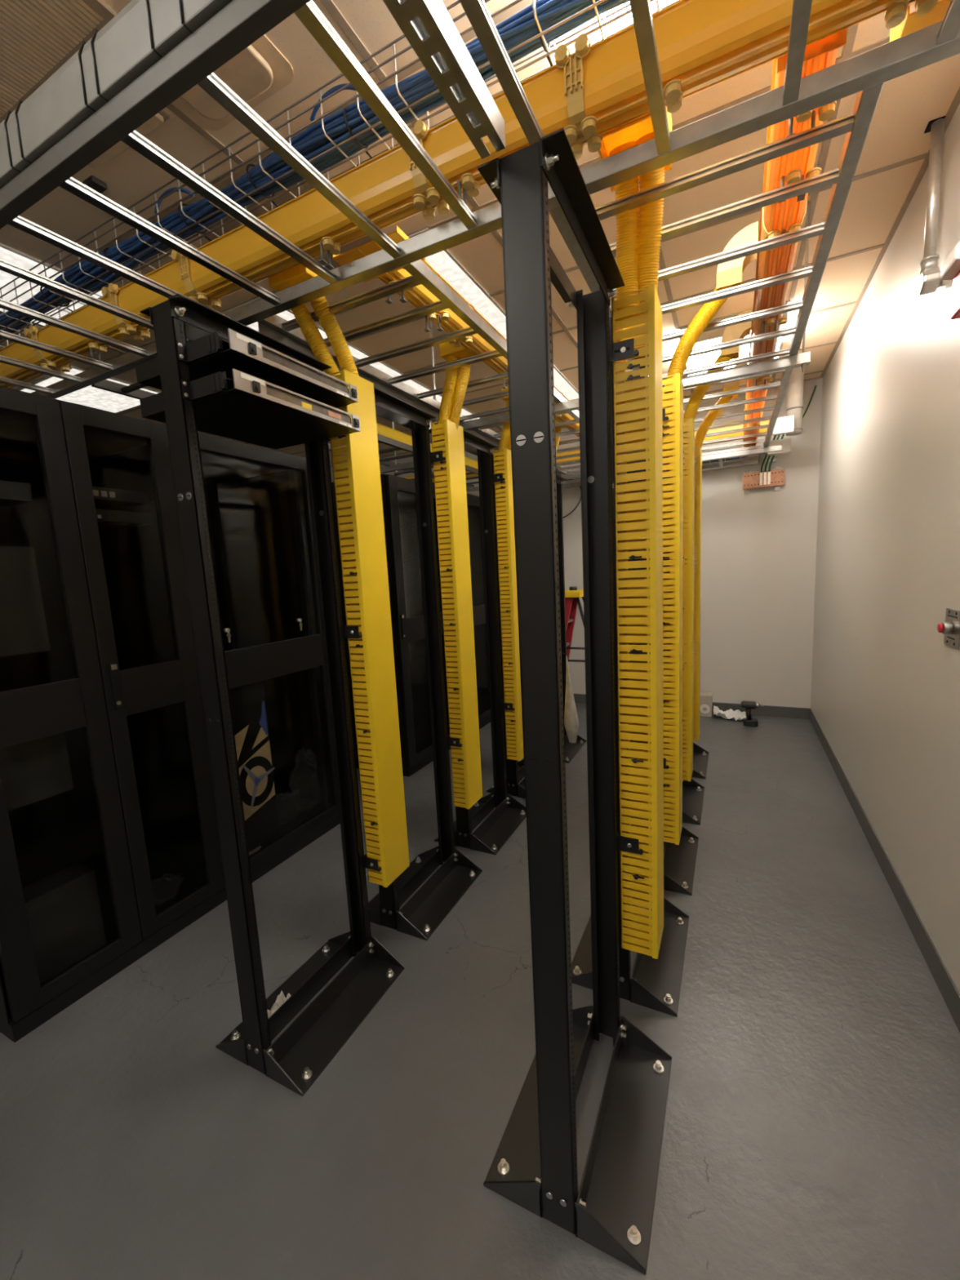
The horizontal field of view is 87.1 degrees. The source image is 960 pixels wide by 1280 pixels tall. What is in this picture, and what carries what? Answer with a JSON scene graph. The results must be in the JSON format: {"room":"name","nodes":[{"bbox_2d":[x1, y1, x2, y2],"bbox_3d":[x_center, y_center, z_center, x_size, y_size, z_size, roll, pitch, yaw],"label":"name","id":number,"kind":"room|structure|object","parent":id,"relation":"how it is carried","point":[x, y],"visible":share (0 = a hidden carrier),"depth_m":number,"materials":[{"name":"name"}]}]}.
{"room":"server room","nodes":[
{"label":"server room","id":0,"kind":"room"},
{"bbox_2d":[0,702,959,1279],"bbox_3d":[-2.087,1.244,2.975,7.849,0.100,7.667,1,9,26],"label":"floor","id":1,"kind":"structure","parent":0,"point":[811,1131],"depth_m":1.45,"materials":[{"name":"concrete"}]},
{"bbox_2d":[0,386,226,1042],"bbox_3d":[-1.824,0.209,2.131,0.963,2.147,0.875,1,9,26],"label":"tall cabinet","id":2,"kind":"object","parent":1,"relation":"on","point":[118,676],"depth_m":2.12,"materials":[{"name":"metal"}]},
{"bbox_2d":[0,480,32,506],"bbox_3d":[-1.561,-0.504,1.654,0.537,0.060,0.211,1,9,26],"label":"switch","id":3,"kind":"object","parent":2,"relation":"in","point":[11,493],"visible":1,"depth_m":1.64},
{"bbox_2d":[0,546,50,657],"bbox_3d":[-1.761,-0.129,1.758,0.297,0.370,0.270,1,9,26],"label":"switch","id":4,"kind":"object","parent":2,"relation":"in","point":[23,624],"visible":1,"depth_m":1.76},
{"bbox_2d":[0,732,73,811],"bbox_3d":[-1.732,0.462,1.838,0.295,0.235,0.270,1,9,26],"label":"switch","id":5,"kind":"object","parent":2,"relation":"in","point":[32,771],"visible":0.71,"depth_m":1.80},
{"bbox_2d":[22,863,106,984],"bbox_3d":[-1.600,1.071,1.915,0.120,0.324,0.230,1,9,26],"label":"carton","id":6,"kind":"object","parent":2,"relation":"in","point":[64,912],"visible":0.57,"depth_m":1.89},
{"bbox_2d":[197,432,340,882],"bbox_3d":[-1.461,0.092,2.863,0.957,2.147,0.770,1,9,26],"label":"tall cabinet","id":7,"kind":"object","parent":1,"relation":"on","point":[258,500],"visible":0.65,"depth_m":3.08,"materials":[{"name":"metal"}]},
{"bbox_2d":[229,680,279,852],"bbox_3d":[-1.267,0.640,2.594,0.259,0.845,0.289,1,9,26],"label":"printed box","id":8,"kind":"object","parent":7,"relation":"in","point":[248,706],"visible":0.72,"depth_m":2.56,"materials":[{"name":"black cardboard"}]},
{"bbox_2d":[140,293,404,1096],"bbox_3d":[-0.622,0.204,1.624,0.378,2.172,0.523,1,9,26],"label":"equipment rack","id":9,"kind":"object","parent":1,"relation":"on","point":[304,1050],"visible":0.93,"depth_m":1.53,"materials":[{"name":"metal"}]},
{"bbox_2d":[134,328,358,408],"bbox_3d":[-0.660,-0.754,1.492,0.388,0.047,0.516,1,9,26],"label":"switch","id":10,"kind":"object","parent":9,"relation":"on","point":[208,354],"visible":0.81,"depth_m":1.34,"materials":[{"name":"metal"}]},
{"bbox_2d":[139,368,360,449],"bbox_3d":[-0.656,-0.665,1.504,0.388,0.047,0.516,1,9,26],"label":"switch","id":11,"kind":"object","parent":9,"relation":"on","point":[242,408],"visible":0.98,"depth_m":1.42,"materials":[{"name":"metal"}]},
{"bbox_2d":[266,991,290,1017],"bbox_3d":[-0.692,1.261,1.709,0.075,0.042,0.125,1,9,26],"label":"packet","id":12,"kind":"object","parent":9,"relation":"on","point":[281,999],"visible":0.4,"depth_m":1.75,"materials":[{"name":"plastic"}]},
{"bbox_2d":[324,368,409,887],"bbox_3d":[-0.408,0.011,1.859,0.094,1.836,0.165,1,9,26],"label":"vertical cable manager","id":13,"kind":"object","parent":9,"relation":"attached to","point":[367,629],"visible":0.94,"depth_m":1.82,"materials":[{"name":"yellow plastic"}]},
{"bbox_2d":[331,473,450,777],"bbox_3d":[-0.821,-0.124,4.135,0.963,2.170,0.770,1,9,26],"label":"tall cabinet","id":14,"kind":"object","parent":1,"relation":"on","point":[398,493],"visible":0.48,"depth_m":3.72,"materials":[{"name":"metal"}]},
{"bbox_2d":[368,386,482,940],"bbox_3d":[-0.325,0.109,2.218,0.378,2.172,0.523,1,9,26],"label":"equipment rack","id":15,"kind":"object","parent":1,"relation":"on","point":[427,908],"visible":0.56,"depth_m":2.37,"materials":[{"name":"metal"}]},
{"bbox_2d":[430,419,482,808],"bbox_3d":[-0.111,-0.085,2.454,0.094,1.836,0.165,1,9,26],"label":"vertical cable manager","id":16,"kind":"object","parent":15,"relation":"attached to","point":[447,455],"visible":1,"depth_m":2.41,"materials":[{"name":"yellow plastic"}]},
{"bbox_2d":[429,429,526,854],"bbox_3d":[-0.028,0.013,2.813,0.378,2.172,0.523,1,9,26],"label":"equipment rack","id":17,"kind":"object","parent":1,"relation":"on","point":[499,826],"visible":0.59,"depth_m":2.98,"materials":[{"name":"metal"}]},
{"bbox_2d":[492,448,524,760],"bbox_3d":[0.186,-0.180,3.048,0.094,1.836,0.165,1,9,26],"label":"vertical cable manager","id":18,"kind":"object","parent":17,"relation":"attached to","point":[502,478],"visible":0.7,"depth_m":2.99,"materials":[{"name":"yellow plastic"}]},
{"bbox_2d":[466,493,490,729],"bbox_3d":[-0.472,-0.236,4.834,0.963,2.170,0.770,1,9,26],"label":"tall cabinet","id":19,"kind":"object","parent":1,"relation":"on","point":[473,501],"visible":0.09,"depth_m":4.74,"materials":[{"name":"metal"}]},
{"bbox_2d":[486,453,525,798],"bbox_3d":[0.269,-0.082,3.407,0.378,2.172,0.523,1,9,26],"label":"equipment rack","id":20,"kind":"object","parent":1,"relation":"on","point":[514,770],"visible":0.24,"depth_m":3.29,"materials":[{"name":"metal"}]},
{"bbox_2d":[556,475,586,763],"bbox_3d":[0.567,-0.177,4.002,0.378,2.172,0.523,1,9,26],"label":"equipment rack","id":21,"kind":"object","parent":1,"relation":"on","point":[571,749],"visible":0.17,"depth_m":4.17,"materials":[{"name":"metal"}]},
{"bbox_2d":[561,652,578,742],"bbox_3d":[0.619,0.409,3.776,0.230,0.723,0.084,1,9,26],"label":"hanging bag","id":22,"kind":"object","parent":21,"relation":"hanging from","point":[571,717],"visible":0.98,"depth_m":3.74,"materials":[{"name":"plastic"}]},
{"bbox_2d":[477,128,671,1275],"bbox_3d":[0.236,0.214,1.222,0.378,2.172,0.523,1,9,26],"label":"equipment rack","id":23,"kind":"object","parent":1,"relation":"on","point":[534,1165],"visible":1,"depth_m":1.10,"materials":[{"name":"metal"}]},
{"bbox_2d":[382,0,505,159],"bbox_3d":[-0.373,-0.720,0.064,0.044,0.041,1.788,1,9,26],"label":"strut","id":24,"kind":"object","parent":23,"relation":"attached to","point":[427,25],"visible":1,"depth_m":0.72,"materials":[{"name":"metal"}]},
{"bbox_2d":[608,284,663,959],"bbox_3d":[0.457,0.021,1.454,0.114,1.836,0.165,1,9,26],"label":"vertical cable manager","id":25,"kind":"object","parent":23,"relation":"attached to","point":[637,413],"visible":1,"depth_m":1.40,"materials":[{"name":"yellow plastic"}]},
{"bbox_2d":[564,589,585,662],"bbox_3d":[0.966,0.149,4.872,0.714,1.259,0.410,1,9,26],"label":"step ladder","id":26,"kind":"object","parent":1,"relation":"on","point":[571,597],"visible":0.38,"depth_m":4.75,"materials":[{"name":"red plastic"}]},
{"bbox_2d":[571,317,688,1017],"bbox_3d":[0.533,0.119,1.817,0.378,2.172,0.523,1,9,26],"label":"equipment rack","id":27,"kind":"object","parent":1,"relation":"on","point":[654,984],"visible":0.12,"depth_m":1.79,"materials":[{"name":"metal"}]},
{"bbox_2d":[662,373,683,844],"bbox_3d":[0.754,-0.074,2.049,0.114,1.836,0.165,1,9,26],"label":"vertical cable manager","id":28,"kind":"object","parent":27,"relation":"attached to","point":[672,402],"visible":0.73,"depth_m":1.99,"materials":[{"name":"yellow plastic"}]},
{"bbox_2d":[648,385,698,895],"bbox_3d":[0.830,0.023,2.411,0.378,2.172,0.523,1,9,26],"label":"equipment rack","id":29,"kind":"object","parent":1,"relation":"on","point":[679,860],"visible":0.06,"depth_m":2.49,"materials":[{"name":"metal"}]},
{"bbox_2d":[667,417,694,781],"bbox_3d":[1.051,-0.170,2.643,0.114,1.836,0.165,1,9,26],"label":"vertical cable manager","id":30,"kind":"object","parent":29,"relation":"attached to","point":[689,437],"visible":0.58,"depth_m":2.58,"materials":[{"name":"yellow plastic"}]},
{"bbox_2d":[667,443,704,825],"bbox_3d":[1.127,-0.072,3.006,0.378,2.172,0.523,1,9,26],"label":"equipment rack","id":31,"kind":"object","parent":1,"relation":"on","point":[693,792],"visible":0.04,"depth_m":3.10,"materials":[{"name":"metal"}]},
{"bbox_2d":[682,445,702,741],"bbox_3d":[1.349,-0.265,3.237,0.114,1.836,0.165,1,9,26],"label":"vertical cable manager","id":32,"kind":"object","parent":31,"relation":"attached to","point":[698,477],"visible":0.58,"depth_m":3.17,"materials":[{"name":"yellow plastic"}]},
{"bbox_2d":[682,453,709,778],"bbox_3d":[1.425,-0.168,3.600,0.378,2.172,0.523,1,9,26],"label":"equipment rack","id":33,"kind":"object","parent":1,"relation":"on","point":[700,756],"visible":0.04,"depth_m":3.72,"materials":[{"name":"metal"}]},
{"bbox_2d":[699,692,712,716],"bbox_3d":[2.149,0.619,4.850,0.145,0.205,0.126,1,9,26],"label":"carton","id":34,"kind":"object","parent":1,"relation":"on","point":[706,699],"visible":0.81,"depth_m":4.79,"materials":[{"name":"cardboard"}]},
{"bbox_2d":[713,705,746,720],"bbox_3d":[2.334,0.678,4.725,0.270,0.102,0.200,1,9,26],"label":"crumpled bag","id":35,"kind":"object","parent":1,"relation":"on","point":[736,714],"visible":0.98,"depth_m":4.70,"materials":[{"name":"plastic"}]},
{"bbox_2d":[741,700,764,726],"bbox_3d":[2.409,0.651,4.468,0.178,0.218,0.090,1,9,26],"label":"cordless drill","id":36,"kind":"object","parent":1,"relation":"on","point":[748,706],"visible":1,"depth_m":4.45,"materials":[{"name":"black plastic"}]},
{"bbox_2d":[0,0,959,466],"bbox_3d":[-2.241,-1.750,2.571,7.849,0.100,7.667,1,9,26],"label":"ceiling","id":37,"kind":"structure","parent":0,"point":[906,104],"depth_m":1.99,"materials":[{"name":"paint"}]},
{"bbox_2d":[0,270,44,304],"bbox_3d":[-2.221,-1.668,2.387,0.276,0.014,0.172,1,9,26],"label":"recessed light","id":38,"kind":"object","parent":37,"relation":"in","point":[5,277],"depth_m":2.39,"materials":[{"name":"white"}]},
{"bbox_2d":[0,243,64,279],"bbox_3d":[-1.975,-1.657,2.208,0.125,0.014,0.233,1,9,26],"label":"recessed light","id":39,"kind":"object","parent":37,"relation":"in","point":[16,257],"depth_m":2.20,"materials":[{"name":"white"}]},
{"bbox_2d":[29,375,62,386],"bbox_3d":[-2.959,-1.773,3.447,0.250,0.014,0.089,1,9,26],"label":"recessed light","id":40,"kind":"object","parent":37,"relation":"in","point":[45,381],"depth_m":3.45,"materials":[{"name":"white"}]},
{"bbox_2d":[0,0,117,123],"bbox_3d":[-1.646,-1.556,1.324,1.330,0.012,0.610,1,9,26],"label":"ceiling vent","id":41,"kind":"object","parent":37,"relation":"in","point":[37,37],"visible":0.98,"depth_m":1.32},
{"bbox_2d":[44,300,86,318],"bbox_3d":[-2.122,-1.700,2.583,0.276,0.014,0.059,1,9,26],"label":"recessed light","id":42,"kind":"object","parent":37,"relation":"in","point":[77,305],"depth_m":2.60,"materials":[{"name":"white"}]},
{"bbox_2d":[82,175,106,193],"bbox_3d":[-1.382,-1.631,1.813,0.065,0.020,0.050,1,9,26],"label":"ceiling sensor","id":43,"kind":"object","parent":37,"relation":"attached to","point":[92,182],"visible":0.76,"depth_m":1.80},
{"bbox_2d":[55,385,140,413],"bbox_3d":[-2.868,-1.831,3.847,0.483,0.014,0.417,1,9,26],"label":"ceiling light","id":44,"kind":"object","parent":37,"relation":"in","point":[90,396],"depth_m":3.83,"materials":[{"name":"white"}]},
{"bbox_2d":[87,110,169,170],"bbox_3d":[-1.190,-1.608,1.571,0.405,0.020,0.205,1,9,26],"label":"ceiling access panel","id":45,"kind":"object","parent":37,"relation":"attached to","point":[160,117],"visible":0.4,"depth_m":1.64,"materials":[{"name":"paint"}]},
{"bbox_2d":[171,34,293,131],"bbox_3d":[-0.764,-1.605,1.423,0.400,0.030,0.300,1,9,26],"label":"ceiling vent","id":46,"kind":"object","parent":37,"relation":"in","point":[260,71],"visible":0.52,"depth_m":1.46,"materials":[{"name":"metal"}]},
{"bbox_2d":[167,151,373,267],"bbox_3d":[-0.817,-1.704,2.094,0.605,0.008,0.590,1,9,26],"label":"ceiling panel","id":47,"kind":"object","parent":37,"relation":"attached to","point":[225,182],"visible":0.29,"depth_m":1.95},
{"bbox_2d":[0,0,679,349],"bbox_3d":[-0.882,-1.408,1.642,4.320,0.108,0.158,1,9,26],"label":"basket tray","id":48,"kind":"object","parent":37,"relation":"hanging from","point":[594,5],"visible":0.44,"depth_m":1.42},
{"bbox_2d":[0,0,629,339],"bbox_3d":[-0.868,-1.413,1.636,4.251,0.114,0.115,1,9,26],"label":"cable bundle","id":49,"kind":"object","parent":48,"relation":"in","point":[346,122],"visible":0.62,"depth_m":1.39,"materials":[{"name":"blue plastic"}]},
{"bbox_2d":[346,342,370,359],"bbox_3d":[-0.808,-1.855,3.231,0.099,0.014,0.233,1,9,26],"label":"recessed light","id":50,"kind":"object","parent":37,"relation":"in","point":[356,352],"depth_m":3.26,"materials":[{"name":"white"}]},
{"bbox_2d":[368,360,404,377],"bbox_3d":[-0.652,-1.905,3.544,0.100,0.014,0.273,1,9,26],"label":"recessed light","id":51,"kind":"object","parent":37,"relation":"in","point":[380,366],"depth_m":3.54,"materials":[{"name":"white"}]},
{"bbox_2d":[379,374,434,473],"bbox_3d":[-0.558,-1.629,3.880,0.600,0.659,0.041,1,9,26],"label":"support strut","id":52,"kind":"object","parent":37,"relation":"hanging from","point":[395,468],"visible":0.34,"depth_m":3.95,"materials":[{"name":"metal"}]},
{"bbox_2d":[91,379,478,488],"bbox_3d":[-0.681,-1.352,3.642,0.424,0.038,3.570,1,9,26],"label":"ladder rack","id":53,"kind":"object","parent":52,"relation":"on","point":[133,390],"visible":0.17,"depth_m":3.27,"materials":[{"name":"metal"}]},
{"bbox_2d":[376,422,478,472],"bbox_3d":[-0.618,-1.558,3.984,0.114,0.104,2.550,1,9,26],"label":"cable raceway","id":54,"kind":"object","parent":52,"relation":"hanging from","point":[383,430],"visible":0.16,"depth_m":3.88,"materials":[{"name":"yellow plastic"}]},
{"bbox_2d":[402,378,431,392],"bbox_3d":[-0.482,-1.959,3.883,0.099,0.014,0.275,1,9,26],"label":"recessed light","id":55,"kind":"object","parent":37,"relation":"in","point":[416,385],"depth_m":3.88,"materials":[{"name":"white"}]},
{"bbox_2d":[407,227,506,339],"bbox_3d":[-0.098,-1.828,2.760,0.339,0.014,1.244,1,9,26],"label":"recessed light","id":56,"kind":"object","parent":37,"relation":"in","point":[444,262],"visible":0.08,"depth_m":2.57,"materials":[{"name":"white"}]},
{"bbox_2d":[553,364,578,399],"bbox_3d":[0.477,-2.013,3.911,0.339,0.014,1.244,1,9,26],"label":"recessed light","id":57,"kind":"object","parent":37,"relation":"in","point":[561,382],"visible":0.05,"depth_m":4.05,"materials":[{"name":"white"}]},
{"bbox_2d":[595,1,633,39],"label":"ceiling light","id":58,"kind":"object","parent":37,"relation":"attached to","point":[619,24],"depth_m":1.26,"materials":[{"name":"white"}]},
{"bbox_2d":[429,200,810,436],"bbox_3d":[0.549,-1.504,2.556,1.905,0.667,0.041,1,9,26],"label":"support strut","id":59,"kind":"object","parent":37,"relation":"hanging from","point":[802,360],"visible":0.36,"depth_m":2.30,"materials":[{"name":"metal"}]},
{"bbox_2d":[257,259,580,480],"bbox_3d":[0.398,-1.311,3.269,0.612,0.110,3.901,1,9,26],"label":"ladder rack","id":60,"kind":"object","parent":59,"relation":"on","point":[289,333],"visible":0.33,"depth_m":1.89,"materials":[{"name":"metal"}]},
{"bbox_2d":[377,260,579,437],"bbox_3d":[0.513,-1.423,3.197,0.122,0.155,3.680,1,9,26],"label":"cable raceway","id":61,"kind":"object","parent":60,"relation":"on","point":[446,320],"visible":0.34,"depth_m":1.91,"materials":[{"name":"plastic"}]},
{"bbox_2d":[439,342,475,359],"bbox_3d":[-0.081,-1.279,2.224,0.158,0.060,0.120,1,9,26],"label":"raceway exit","id":62,"kind":"object","parent":61,"relation":"attached to","point":[446,349],"visible":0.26,"depth_m":2.19,"materials":[{"name":"yellow plastic"}]},
{"bbox_2d":[436,355,457,435],"bbox_3d":[-0.148,-1.094,2.282,0.137,0.328,0.055,4,10,40],"label":"corrugated hose","id":63,"kind":"object","parent":62,"relation":"attached to","point":[451,378],"visible":0.7,"depth_m":2.25,"materials":[{"name":"yellow plastic"}]},
{"bbox_2d":[449,355,471,430],"bbox_3d":[-0.099,-1.097,2.297,0.162,0.328,0.056,4,10,42],"label":"corrugated hose","id":64,"kind":"object","parent":62,"relation":"attached to","point":[464,373],"visible":0.74,"depth_m":2.27,"materials":[{"name":"yellow plastic"}]},
{"bbox_2d":[501,386,509,401],"bbox_3d":[0.216,-1.374,2.819,0.158,0.060,0.120,1,9,26],"label":"raceway exit","id":65,"kind":"object","parent":61,"relation":"attached to","point":[505,398],"visible":0.18,"depth_m":2.79,"materials":[{"name":"yellow plastic"}]},
{"bbox_2d":[497,399,510,461],"bbox_3d":[0.149,-1.190,2.876,0.137,0.328,0.055,4,10,40],"label":"corrugated hose","id":66,"kind":"object","parent":65,"relation":"attached to","point":[504,437],"visible":0.54,"depth_m":2.87,"materials":[{"name":"yellow plastic"}]},
{"bbox_2d":[0,0,959,399],"bbox_3d":[-0.943,-1.029,1.418,4.220,0.038,0.643,1,9,26],"label":"ladder rack","id":67,"kind":"object","parent":60,"relation":"attached to","point":[193,61],"visible":0.89,"depth_m":1.01,"materials":[{"name":"metal"}]},
{"bbox_2d":[0,0,232,189],"bbox_3d":[-1.562,-1.070,1.373,3.150,0.118,0.056,1,9,26],"label":"air duct","id":68,"kind":"object","parent":67,"relation":"attached to","point":[143,32],"visible":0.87,"depth_m":0.92,"materials":[{"name":"metal"}]},
{"bbox_2d":[0,0,950,388],"bbox_3d":[-0.815,-1.157,1.672,4.220,0.172,0.272,1,9,26],"label":"cable raceway","id":69,"kind":"object","parent":67,"relation":"on","point":[589,92],"visible":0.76,"depth_m":1.11,"materials":[{"name":"plastic"}]},
{"bbox_2d":[268,263,318,292],"bbox_3d":[-0.574,-1.142,1.607,0.160,0.045,0.108,1,9,26],"label":"raceway exit","id":70,"kind":"object","parent":69,"relation":"attached to","point":[299,273],"visible":0.26,"depth_m":1.56,"materials":[{"name":"yellow plastic"}]},
{"bbox_2d":[291,302,340,382],"bbox_3d":[-0.546,-0.990,1.688,0.175,0.308,0.068,-7,9,-27],"label":"corrugated hose","id":71,"kind":"object","parent":70,"relation":"attached to","point":[304,320],"visible":0.61,"depth_m":1.67,"materials":[{"name":"yellow plastic"}]},
{"bbox_2d":[309,296,359,375],"bbox_3d":[-0.484,-0.995,1.692,0.058,0.304,0.195,3,10,38],"label":"corrugated hose","id":72,"kind":"object","parent":70,"relation":"attached to","point":[320,306],"visible":0.62,"depth_m":1.67,"materials":[{"name":"yellow plastic"}]},
{"bbox_2d":[598,106,671,191],"bbox_3d":[0.358,-1.167,1.163,0.143,0.123,0.153,1,9,26],"label":"raceway exit","id":73,"kind":"object","parent":69,"relation":"attached to","point":[639,131],"visible":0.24,"depth_m":1.15,"materials":[{"name":"orange plastic"}]},
{"bbox_2d":[613,176,640,320],"bbox_3d":[0.372,-1.003,1.277,0.060,0.313,0.153,0,8,19],"label":"corrugated hose","id":74,"kind":"object","parent":73,"relation":"attached to","point":[627,222],"visible":0.62,"depth_m":1.28,"materials":[{"name":"yellow plastic"}]},
{"bbox_2d":[637,165,665,315],"bbox_3d":[0.425,-1.003,1.268,0.063,0.316,0.187,-1,8,12],"label":"corrugated hose","id":75,"kind":"object","parent":73,"relation":"attached to","point":[651,215],"visible":0.63,"depth_m":1.26,"materials":[{"name":"yellow plastic"}]},
{"bbox_2d":[548,82,884,466],"bbox_3d":[1.319,-1.332,2.805,0.651,0.038,3.901,1,9,26],"label":"ladder rack","id":76,"kind":"object","parent":59,"relation":"on","point":[856,125],"visible":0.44,"depth_m":1.38,"materials":[{"name":"metal"}]},
{"bbox_2d":[766,437,791,456],"bbox_3d":[2.506,-1.617,4.236,0.170,0.110,0.080,1,9,26],"label":"junction box","id":77,"kind":"object","parent":76,"relation":"attached to","point":[785,442],"visible":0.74,"depth_m":4.20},
{"bbox_2d":[742,28,846,447],"bbox_3d":[1.469,-1.397,2.642,0.122,0.155,3.824,1,9,26],"label":"cable raceway","id":78,"kind":"object","parent":76,"relation":"on","point":[787,215],"visible":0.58,"depth_m":1.38,"materials":[{"name":"plastic"}]},
{"bbox_2d":[404,419,769,482],"bbox_3d":[0.752,-1.720,4.827,3.600,0.104,0.114,1,9,26],"label":"cable raceway","id":79,"kind":"object","parent":78,"relation":"attached to","point":[764,422],"visible":0.12,"depth_m":4.19,"materials":[{"name":"plastic"}]},
{"bbox_2d":[723,363,747,399],"bbox_3d":[1.499,-1.523,2.967,0.126,0.175,0.080,1,9,26],"label":"raceway exit","id":80,"kind":"object","parent":78,"relation":"attached to","point":[734,385],"visible":0.36,"depth_m":2.95,"materials":[{"name":"plastic"}]},
{"bbox_2d":[694,395,733,457],"bbox_3d":[1.402,-1.307,3.051,0.243,0.361,0.058,1,9,26],"label":"corrugated hose","id":81,"kind":"object","parent":80,"relation":"attached to","point":[708,420],"visible":0.66,"depth_m":3.04,"materials":[{"name":"yellow plastic"}]},
{"bbox_2d":[723,385,737,399],"bbox_3d":[1.481,-1.461,2.986,0.080,0.049,0.080,1,9,26],"label":"socket","id":82,"kind":"object","parent":80,"relation":"attached to","point":[726,388],"depth_m":2.95,"materials":[{"name":"plastic"}]},
{"bbox_2d":[720,308,751,359],"bbox_3d":[1.202,-1.428,2.373,0.126,0.175,0.080,1,9,26],"label":"raceway exit","id":83,"kind":"object","parent":78,"relation":"attached to","point":[737,331],"visible":0.62,"depth_m":2.35,"materials":[{"name":"plastic"}]},
{"bbox_2d":[683,353,733,433],"bbox_3d":[1.105,-1.211,2.457,0.243,0.361,0.058,1,9,26],"label":"corrugated hose","id":84,"kind":"object","parent":83,"relation":"attached to","point":[696,397],"visible":0.59,"depth_m":2.46,"materials":[{"name":"yellow plastic"}]},
{"bbox_2d":[720,346,739,359],"bbox_3d":[1.184,-1.366,2.392,0.080,0.049,0.080,1,9,26],"label":"socket","id":85,"kind":"object","parent":83,"relation":"attached to","point":[735,350],"depth_m":2.36,"materials":[{"name":"yellow plastic"}]},
{"bbox_2d":[716,221,758,290],"bbox_3d":[0.905,-1.333,1.779,0.126,0.175,0.080,1,9,26],"label":"raceway exit","id":86,"kind":"object","parent":78,"relation":"attached to","point":[729,273],"visible":0.7,"depth_m":1.75,"materials":[{"name":"plastic"}]},
{"bbox_2d":[664,284,734,394],"bbox_3d":[0.808,-1.116,1.862,0.243,0.361,0.058,1,9,26],"label":"corrugated hose","id":87,"kind":"object","parent":86,"relation":"attached to","point":[701,320],"visible":0.8,"depth_m":1.85,"materials":[{"name":"yellow plastic"}]},
{"bbox_2d":[716,266,742,290],"bbox_3d":[0.887,-1.271,1.798,0.080,0.049,0.080,1,9,26],"label":"socket","id":88,"kind":"object","parent":86,"relation":"attached to","point":[726,276],"depth_m":1.76,"materials":[{"name":"yellow plastic"}]},
{"bbox_2d":[649,0,675,13],"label":"ceiling light","id":89,"kind":"object","parent":37,"relation":"attached to","point":[663,2],"depth_m":1.23,"materials":[{"name":"white"}]},
{"bbox_2d":[686,350,720,368],"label":"ceiling light","id":90,"kind":"object","parent":37,"relation":"attached to","point":[708,358],"depth_m":3.41,"materials":[{"name":"white"}]},
{"bbox_2d":[693,326,726,349],"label":"ceiling light","id":91,"kind":"object","parent":37,"relation":"attached to","point":[709,338],"depth_m":3.11,"materials":[{"name":"white"}]},
{"bbox_2d":[786,366,804,435],"bbox_3d":[2.462,-1.872,3.947,0.116,0.505,0.116,1,9,26],"label":"pipe","id":92,"kind":"object","parent":37,"relation":"hanging from","point":[795,386],"visible":0.76,"depth_m":3.91,"materials":[{"name":"metal"}]},
{"bbox_2d":[772,415,794,435],"bbox_3d":[2.362,-1.670,3.933,0.140,0.120,0.050,1,9,26],"label":"junction box","id":93,"kind":"object","parent":92,"relation":"attached to","point":[785,424],"visible":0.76,"depth_m":3.91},
{"bbox_2d":[330,377,822,708],"bbox_3d":[-0.489,-0.790,6.123,7.649,2.925,0.100,1,9,26],"label":"wall","id":94,"kind":"structure","parent":0,"point":[758,547],"depth_m":4.61,"materials":[{"name":"grey paint"}]},
{"bbox_2d":[466,444,782,496],"bbox_3d":[0.826,-1.550,4.947,3.630,0.038,0.532,1,9,26],"label":"ladder rack","id":95,"kind":"object","parent":94,"relation":"attached to","point":[720,456],"visible":0.32,"depth_m":4.39,"materials":[{"name":"metal"}]},
{"bbox_2d":[573,693,809,719],"bbox_3d":[-0.443,0.614,6.266,7.643,0.102,0.006,1,9,26],"label":"baseboard","id":96,"kind":"structure","parent":94,"relation":"attached to","point":[767,711],"depth_m":4.71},
{"bbox_2d":[742,466,785,493],"bbox_3d":[2.488,-1.406,4.437,0.320,0.200,0.074,1,9,26],"label":"bar","id":97,"kind":"object","parent":94,"relation":"attached to","point":[775,477],"visible":1,"depth_m":4.42,"materials":[{"name":"orange metal"}]},
{"bbox_2d":[810,103,959,993],"bbox_3d":[1.305,-0.199,1.048,0.100,2.925,7.467,1,9,26],"label":"wall","id":98,"kind":"structure","parent":0,"point":[885,697],"depth_m":2.17,"materials":[{"name":"grey paint"}]},
{"bbox_2d":[0,0,928,463],"bbox_3d":[-2.245,-1.696,2.564,7.649,0.005,7.499,1,9,26],"label":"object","id":99,"kind":"structure","parent":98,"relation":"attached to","point":[847,53],"depth_m":1.91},
{"bbox_2d":[329,86,959,466],"bbox_3d":[-2.238,-1.697,2.579,7.649,0.006,7.467,1,9,26],"label":"trim","id":100,"kind":"structure","parent":98,"relation":"attached to","point":[956,101],"depth_m":2.30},
{"bbox_2d":[809,708,959,1032],"bbox_3d":[1.330,1.198,1.260,0.006,0.102,7.467,1,9,26],"label":"baseboard","id":101,"kind":"structure","parent":98,"relation":"attached to","point":[945,984],"depth_m":2.08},
{"bbox_2d":[917,115,946,295],"bbox_3d":[1.590,-1.511,1.766,0.066,0.548,0.085,1,9,26],"label":"conduit","id":102,"kind":"object","parent":98,"relation":"attached to","point":[929,279],"visible":0.93,"depth_m":1.76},
{"bbox_2d":[937,608,959,649],"bbox_3d":[1.529,-0.039,1.657,0.037,0.123,0.128,1,9,26],"label":"station","id":103,"kind":"object","parent":98,"relation":"attached to","point":[950,628],"visible":1,"depth_m":1.64,"materials":[{"name":"metal"}]},
{"bbox_2d":[940,240,959,319],"bbox_3d":[1.474,-1.118,1.543,0.064,0.205,0.175,1,9,26],"label":"fire alarm strobe","id":104,"kind":"object","parent":98,"relation":"attached to","point":[950,268],"visible":1,"depth_m":1.57,"materials":[{"name":"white plastic"}]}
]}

